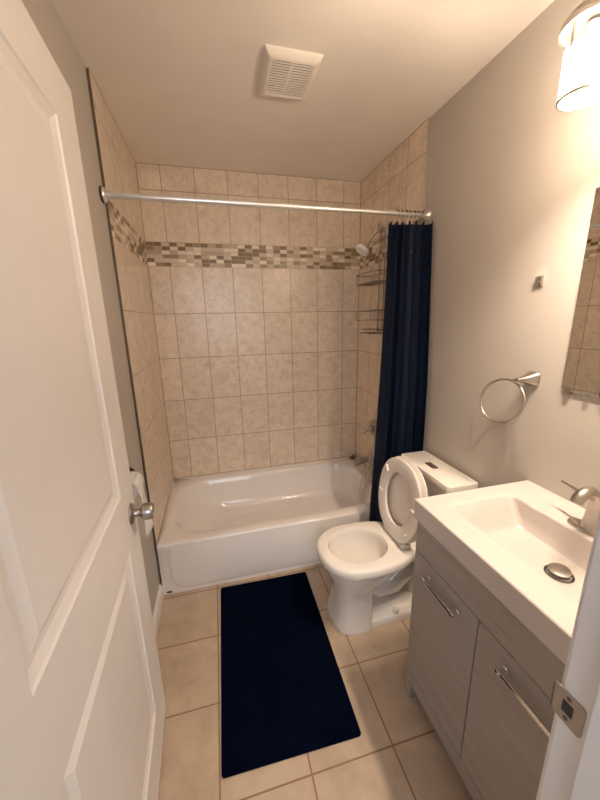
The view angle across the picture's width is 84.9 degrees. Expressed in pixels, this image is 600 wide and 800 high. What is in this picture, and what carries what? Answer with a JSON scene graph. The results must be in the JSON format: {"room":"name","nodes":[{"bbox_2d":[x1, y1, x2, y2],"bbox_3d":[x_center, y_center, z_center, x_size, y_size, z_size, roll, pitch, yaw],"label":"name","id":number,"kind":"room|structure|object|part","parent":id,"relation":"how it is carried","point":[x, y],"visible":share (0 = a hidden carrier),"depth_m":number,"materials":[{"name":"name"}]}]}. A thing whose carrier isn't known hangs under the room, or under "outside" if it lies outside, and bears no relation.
{"room":"bathroom","nodes":[
{"label":"bathroom","id":0,"kind":"room"},
{"bbox_2d":[21,0,161,617],"bbox_3d":[-0.807,-0.033,1.319,0.120,2.478,2.352,-5,14,-14],"label":"wall","id":1,"kind":"structure","parent":0,"point":[43,13],"depth_m":1.30,"materials":[{"name":"paint"}]},
{"bbox_2d":[86,68,156,550],"bbox_3d":[-0.808,-0.235,1.536,0.011,2.179,0.005,-5,14,-14],"label":"trim","id":2,"kind":"structure","parent":1,"relation":"attached to","point":[87,69],"depth_m":1.47,"materials":[{"name":"metal"}]},
{"bbox_2d":[86,67,173,544],"bbox_3d":[-0.909,-0.339,1.914,0.010,2.159,0.804,-5,14,-14],"label":"wall tile","id":3,"kind":"structure","parent":1,"relation":"attached to","point":[119,166],"depth_m":1.79,"materials":[{"name":"beige tile"}]},
{"bbox_2d":[153,584,163,636],"bbox_3d":[-0.603,1.229,1.178,0.014,0.085,1.419,-5,14,-14],"label":"baseboard","id":4,"kind":"structure","parent":1,"relation":"attached to","point":[160,596],"depth_m":1.71,"materials":[{"name":"paint"}]},
{"bbox_2d":[52,0,553,181],"bbox_3d":[-0.014,-1.335,1.154,1.780,0.100,2.472,-5,14,-14],"label":"ceiling","id":5,"kind":"structure","parent":0,"point":[178,79],"depth_m":1.31,"materials":[{"name":"paint"}]},
{"bbox_2d":[256,44,322,100],"bbox_3d":[-0.050,-1.316,1.338,0.224,0.024,0.259,-5,14,-14],"label":"ceiling vent","id":6,"kind":"object","parent":5,"relation":"in","point":[283,70],"visible":1,"depth_m":1.30,"materials":[{"name":"plastic"}]},
{"bbox_2d":[156,564,472,799],"bbox_3d":[0.037,1.169,1.762,1.780,0.100,2.472,-5,14,-14],"label":"floor","id":7,"kind":"structure","parent":0,"point":[398,753],"depth_m":1.24,"materials":[{"name":"tile"}]},
{"bbox_2d":[157,456,372,594],"bbox_3d":[-0.141,0.803,2.378,1.518,0.323,0.818,-5,14,-14],"label":"bathtub","id":8,"kind":"object","parent":7,"relation":"on","point":[219,528],"visible":0.84,"depth_m":2.11,"materials":[{"name":"ceramic"}]},
{"bbox_3d":[-0.039,0.892,1.997,1.425,0.279,0.011,-5,14,-14],"label":"apron panel","id":9,"kind":"part","parent":8,"relation":"part of","materials":[{"name":"ceramic"}]},
{"bbox_2d":[221,572,360,777],"bbox_3d":[-0.115,1.165,1.556,0.519,0.010,0.849,-5,14,-14],"label":"bath mat","id":10,"kind":"object","parent":7,"relation":"on","point":[284,695],"visible":1,"depth_m":1.40,"materials":[{"name":"fabric"}]},
{"bbox_2d":[317,451,477,634],"bbox_3d":[0.431,0.704,1.677,0.701,0.826,0.404,-5,14,-14],"label":"toilet","id":11,"kind":"object","parent":7,"relation":"on","point":[369,565],"visible":0.86,"depth_m":1.64,"materials":[{"name":"ceramic"}]},
{"bbox_3d":[0.342,0.916,1.704,0.508,0.404,0.374,-5,14,-14],"label":"bowl","id":12,"kind":"part","parent":11,"relation":"part of","materials":[{"name":"ceramic"}]},
{"bbox_3d":[0.492,0.497,1.644,0.066,0.406,0.372,-5,14,-14],"label":"seat","id":13,"kind":"part","parent":11,"relation":"part of","materials":[{"name":"plastic"}]},
{"bbox_3d":[0.517,0.495,1.650,0.065,0.410,0.380,-5,14,-14],"label":"lid","id":14,"kind":"part","parent":11,"relation":"part of","materials":[{"name":"plastic"}]},
{"bbox_3d":[0.693,0.538,1.706,0.142,0.343,0.380,-5,14,-14],"label":"tank","id":15,"kind":"part","parent":11,"relation":"part of","materials":[{"name":"ceramic"}]},
{"bbox_3d":[0.686,0.353,1.661,0.162,0.033,0.404,-5,14,-14],"label":"tank lid","id":16,"kind":"part","parent":11,"relation":"part of","materials":[{"name":"ceramic"}]},
{"bbox_2d":[405,522,564,799],"bbox_3d":[0.720,0.862,1.037,0.507,0.812,0.604,-5,14,-14],"label":"vanity cabinet","id":17,"kind":"object","parent":7,"relation":"on","point":[484,682],"visible":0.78,"depth_m":0.94,"materials":[{"name":"grey laminate"}]},
{"bbox_3d":[0.463,1.144,1.338,0.045,0.132,0.036,-5,14,-14],"label":"leg","id":18,"kind":"part","parent":17,"relation":"part of","materials":[{"name":"grey laminate"}]},
{"bbox_3d":[0.450,0.633,1.063,0.031,0.017,0.159,-5,14,-14],"label":"handle","id":19,"kind":"part","parent":17,"relation":"part of","materials":[{"name":"silver metal"}]},
{"bbox_3d":[0.476,0.845,1.129,0.018,0.543,0.304,-5,14,-14],"label":"door","id":20,"kind":"part","parent":17,"relation":"part of","materials":[{"name":"grey laminate"}]},
{"bbox_3d":[0.519,1.175,1.059,0.018,0.062,0.532,-5,14,-14],"label":"rail","id":21,"kind":"part","parent":17,"relation":"part of","materials":[{"name":"grey laminate"}]},
{"bbox_3d":[0.506,0.548,0.907,0.018,0.131,0.604,-5,14,-14],"label":"rail","id":22,"kind":"part","parent":17,"relation":"part of","materials":[{"name":"grey laminate"}]},
{"bbox_2d":[414,480,592,664],"bbox_3d":[0.719,0.448,0.938,0.493,0.106,0.611,-5,14,-14],"label":"vanity sink","id":23,"kind":"object","parent":17,"relation":"on","point":[517,539],"visible":0.96,"depth_m":0.98,"materials":[{"name":"ceramic"}]},
{"bbox_2d":[561,480,599,536],"bbox_3d":[0.812,0.309,0.963,0.117,0.149,0.171,-5,14,-14],"label":"faucet","id":24,"kind":"object","parent":23,"relation":"on","point":[589,495],"visible":0.97,"depth_m":0.94,"materials":[{"name":"silver metal"}]},
{"bbox_3d":[0.840,0.281,1.001,0.033,0.033,0.102,-5,14,-14],"label":"lever","id":25,"kind":"part","parent":24,"relation":"part of","materials":[{"name":"silver metal"}]},
{"bbox_3d":[0.850,0.379,0.961,0.046,0.013,0.116,-5,14,-14],"label":"plate","id":26,"kind":"part","parent":24,"relation":"part of","materials":[{"name":"silver metal"}]},
{"bbox_3d":[0.819,0.309,0.936,0.117,0.138,0.054,-5,14,-14],"label":"spout","id":27,"kind":"part","parent":24,"relation":"part of","materials":[{"name":"silver metal"}]},
{"bbox_3d":[0.551,0.913,0.842,0.018,0.543,0.296,-5,14,-14],"label":"door","id":28,"kind":"part","parent":17,"relation":"part of","materials":[{"name":"grey laminate"}]},
{"bbox_3d":[0.528,0.704,0.765,0.031,0.017,0.159,-5,14,-14],"label":"handle","id":29,"kind":"part","parent":17,"relation":"part of","materials":[{"name":"silver metal"}]},
{"bbox_2d":[423,0,599,508],"bbox_3d":[0.801,-0.161,1.710,0.120,2.478,2.352,-5,14,-14],"label":"wall","id":30,"kind":"structure","parent":0,"point":[513,178],"depth_m":1.26,"materials":[{"name":"paint"}]},
{"bbox_2d":[99,186,431,220],"bbox_3d":[-0.071,-0.904,1.530,1.540,0.062,0.062,-5,14,-14],"label":"shower rod","id":31,"kind":"object","parent":30,"relation":"attached to","point":[105,195],"visible":0.99,"depth_m":1.47,"materials":[{"name":"metal"}]},
{"label":"curtain ring","id":32,"kind":"object","parent":31,"relation":"hanging from","visible":0},
{"bbox_2d":[370,220,432,521],"bbox_3d":[0.566,-0.010,1.857,0.289,1.845,0.140,-1,14,0],"label":"shower curtain","id":33,"kind":"object","parent":32,"relation":"hanging from","point":[401,411],"visible":0.73,"depth_m":1.79,"materials":[{"name":"fabric"}]},
{"bbox_2d":[355,119,427,471],"bbox_3d":[0.572,-0.458,2.277,0.010,2.159,0.796,-5,14,-14],"label":"wall tile","id":34,"kind":"structure","parent":30,"relation":"attached to","point":[397,182],"depth_m":2.28,"materials":[{"name":"beige tile"}]},
{"bbox_2d":[354,455,373,465],"bbox_3d":[0.496,0.473,2.559,0.149,0.074,0.068,-5,14,-14],"label":"tub spout","id":35,"kind":"object","parent":34,"relation":"attached to","point":[370,459],"visible":0.96,"depth_m":2.54,"materials":[{"name":"metal"}]},
{"bbox_2d":[363,419,376,437],"bbox_3d":[0.540,0.219,2.494,0.056,0.146,0.156,-5,14,-14],"label":"shower valve","id":36,"kind":"object","parent":34,"relation":"attached to","point":[372,428],"visible":0.85,"depth_m":2.47,"materials":[{"name":"metal"}]},
{"bbox_3d":[0.528,0.233,2.519,0.044,0.092,0.110,-5,14,-14],"label":"lever","id":37,"kind":"part","parent":36,"relation":"part of","materials":[{"name":"metal"}]},
{"bbox_2d":[356,225,386,255],"bbox_3d":[0.458,-1.034,2.127,0.194,0.189,0.094,-5,14,-14],"label":"shower","id":38,"kind":"object","parent":34,"relation":"attached to","point":[362,248],"visible":0.98,"depth_m":2.11,"materials":[{"name":"silver metal"}]},
{"bbox_2d":[355,223,385,334],"bbox_3d":[0.487,-0.800,2.204,0.128,0.704,0.300,-5,14,-14],"label":"shower caddy","id":39,"kind":"object","parent":38,"relation":"hanging from","point":[374,282],"visible":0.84,"depth_m":2.20,"materials":[{"name":"metal"}]},
{"bbox_2d":[355,309,383,320],"bbox_3d":[0.492,-0.583,2.257,0.128,0.069,0.300,-5,14,-14],"label":"wire shelf","id":40,"kind":"object","parent":39,"relation":"attached to","point":[377,310],"depth_m":2.22,"materials":[{"name":"silver metal"}]},
{"bbox_2d":[356,270,385,285],"bbox_3d":[0.487,-0.816,2.200,0.128,0.069,0.300,-5,14,-14],"label":"wire shelf","id":41,"kind":"object","parent":39,"relation":"attached to","point":[375,282],"depth_m":2.20,"materials":[{"name":"silver metal"}]},
{"bbox_3d":[0.531,-0.810,2.200,0.039,0.685,0.078,-5,14,-14],"label":"hanger frame","id":42,"kind":"part","parent":39,"relation":"part of","materials":[{"name":"metal"}]},
{"bbox_3d":[0.496,-1.071,2.128,0.114,0.081,0.024,-5,14,-14],"label":"shower arm","id":43,"kind":"part","parent":38,"relation":"part of","materials":[{"name":"silver metal"}]},
{"bbox_2d":[422,118,429,222],"bbox_3d":[0.670,-0.368,1.901,0.011,2.157,0.005,-5,14,-14],"label":"trim","id":44,"kind":"structure","parent":30,"relation":"attached to","point":[428,127],"depth_m":1.69,"materials":[{"name":"tile"}]},
{"bbox_2d":[480,371,540,423],"bbox_3d":[0.796,-0.011,1.268,0.078,0.206,0.196,-14,19,-42],"label":"towel ring","id":45,"kind":"object","parent":30,"relation":"attached to","point":[531,378],"visible":1,"depth_m":1.21,"materials":[{"name":"silver metal"}]},
{"bbox_3d":[0.835,-0.076,1.208,0.064,0.052,0.053,-5,14,-14],"label":"post","id":46,"kind":"part","parent":45,"relation":"part of","materials":[{"name":"silver metal"}]},
{"bbox_2d":[534,275,543,286],"bbox_3d":[0.846,-0.420,1.159,0.012,0.038,0.023,-5,14,-14],"label":"wall bracket","id":47,"kind":"object","parent":30,"relation":"attached to","point":[538,280],"visible":1,"depth_m":1.16,"materials":[{"name":"metal"}]},
{"bbox_2d":[556,0,599,111],"bbox_3d":[0.796,-0.866,0.646,0.281,0.319,0.560,-5,14,-14],"label":"vanity light","id":48,"kind":"object","parent":30,"relation":"attached to","point":[579,88],"visible":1,"depth_m":0.77,"materials":[{"name":"white glass"}]},
{"bbox_3d":[0.642,-0.858,0.769,0.008,0.052,0.008,-5,14,-14],"label":"shade post","id":49,"kind":"part","parent":48,"relation":"part of","materials":[{"name":"silver metal"}]},
{"bbox_3d":[0.690,-0.791,0.791,0.099,0.106,0.099,-5,14,-14],"label":"lamp shade","id":50,"kind":"part","parent":48,"relation":"part of","materials":[{"name":"white glass"}]},
{"bbox_2d":[585,18,599,33],"bbox_3d":[0.689,-0.862,0.773,0.028,0.045,0.028,-5,14,-14],"label":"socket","id":51,"kind":"object","parent":48,"relation":"attached to","point":[591,24],"depth_m":0.76,"materials":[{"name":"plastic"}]},
{"bbox_2d":[561,187,599,396],"bbox_3d":[0.939,-0.274,0.825,0.011,0.620,0.463,-5,14,-14],"label":"wall mirror","id":52,"kind":"object","parent":30,"relation":"attached to","point":[582,367],"visible":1,"depth_m":1.01,"materials":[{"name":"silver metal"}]},
{"bbox_3d":[-0.280,-0.348,2.572,1.540,2.478,0.110,-5,14,-14],"label":"wall","id":53,"kind":"structure","parent":0,"visible":0},
{"bbox_2d":[135,162,360,478],"bbox_3d":[-0.268,-0.489,2.478,1.540,2.159,0.010,-5,14,-14],"label":"wall tile","id":54,"kind":"structure","parent":53,"relation":"attached to","point":[256,325],"depth_m":2.43,"materials":[{"name":"beige tile"}]},
{"bbox_3d":[0.302,0.180,0.349,1.780,2.478,0.120,-5,14,-14],"label":"wall","id":55,"kind":"structure","parent":0,"visible":0},
{"bbox_2d":[0,0,165,799],"bbox_3d":[-0.447,0.313,0.685,0.159,2.064,0.826,-5,14,-16],"label":"door","id":56,"kind":"structure","parent":55,"relation":"in","point":[83,704],"depth_m":0.60,"materials":[{"name":"paint"}]},
{"bbox_3d":[-0.502,0.357,1.048,0.071,0.066,0.066,-5,14,-16],"label":"knob","id":57,"kind":"part","parent":56,"relation":"part of","materials":[{"name":"silver metal"}]},
{"bbox_2d":[536,510,599,799],"bbox_3d":[0.018,0.353,0.324,0.950,2.165,0.136,-5,14,-14],"label":"door frame","id":58,"kind":"structure","parent":55,"relation":"attached to","point":[572,771],"depth_m":0.47,"materials":[{"name":"paint"}]},
{"bbox_3d":[0.404,0.466,0.498,0.012,0.055,0.052,-1,14,-1],"label":"strike plate","id":59,"kind":"part","parent":58,"relation":"part of","materials":[{"name":"metal"}]},
{"bbox_3d":[-0.682,0.306,1.278,0.052,0.056,0.170,-5,14,-14],"label":"toilet paper holder","id":60,"kind":"object","parent":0,"visible":0},
{"bbox_2d":[130,471,153,537],"bbox_3d":[-0.647,0.421,1.293,0.090,0.262,0.102,-5,14,-14],"label":"toilet paper roll","id":61,"kind":"object","parent":60,"relation":"hanging from","point":[137,479],"visible":0.56,"depth_m":1.28,"materials":[{"name":"paper"}]}
]}

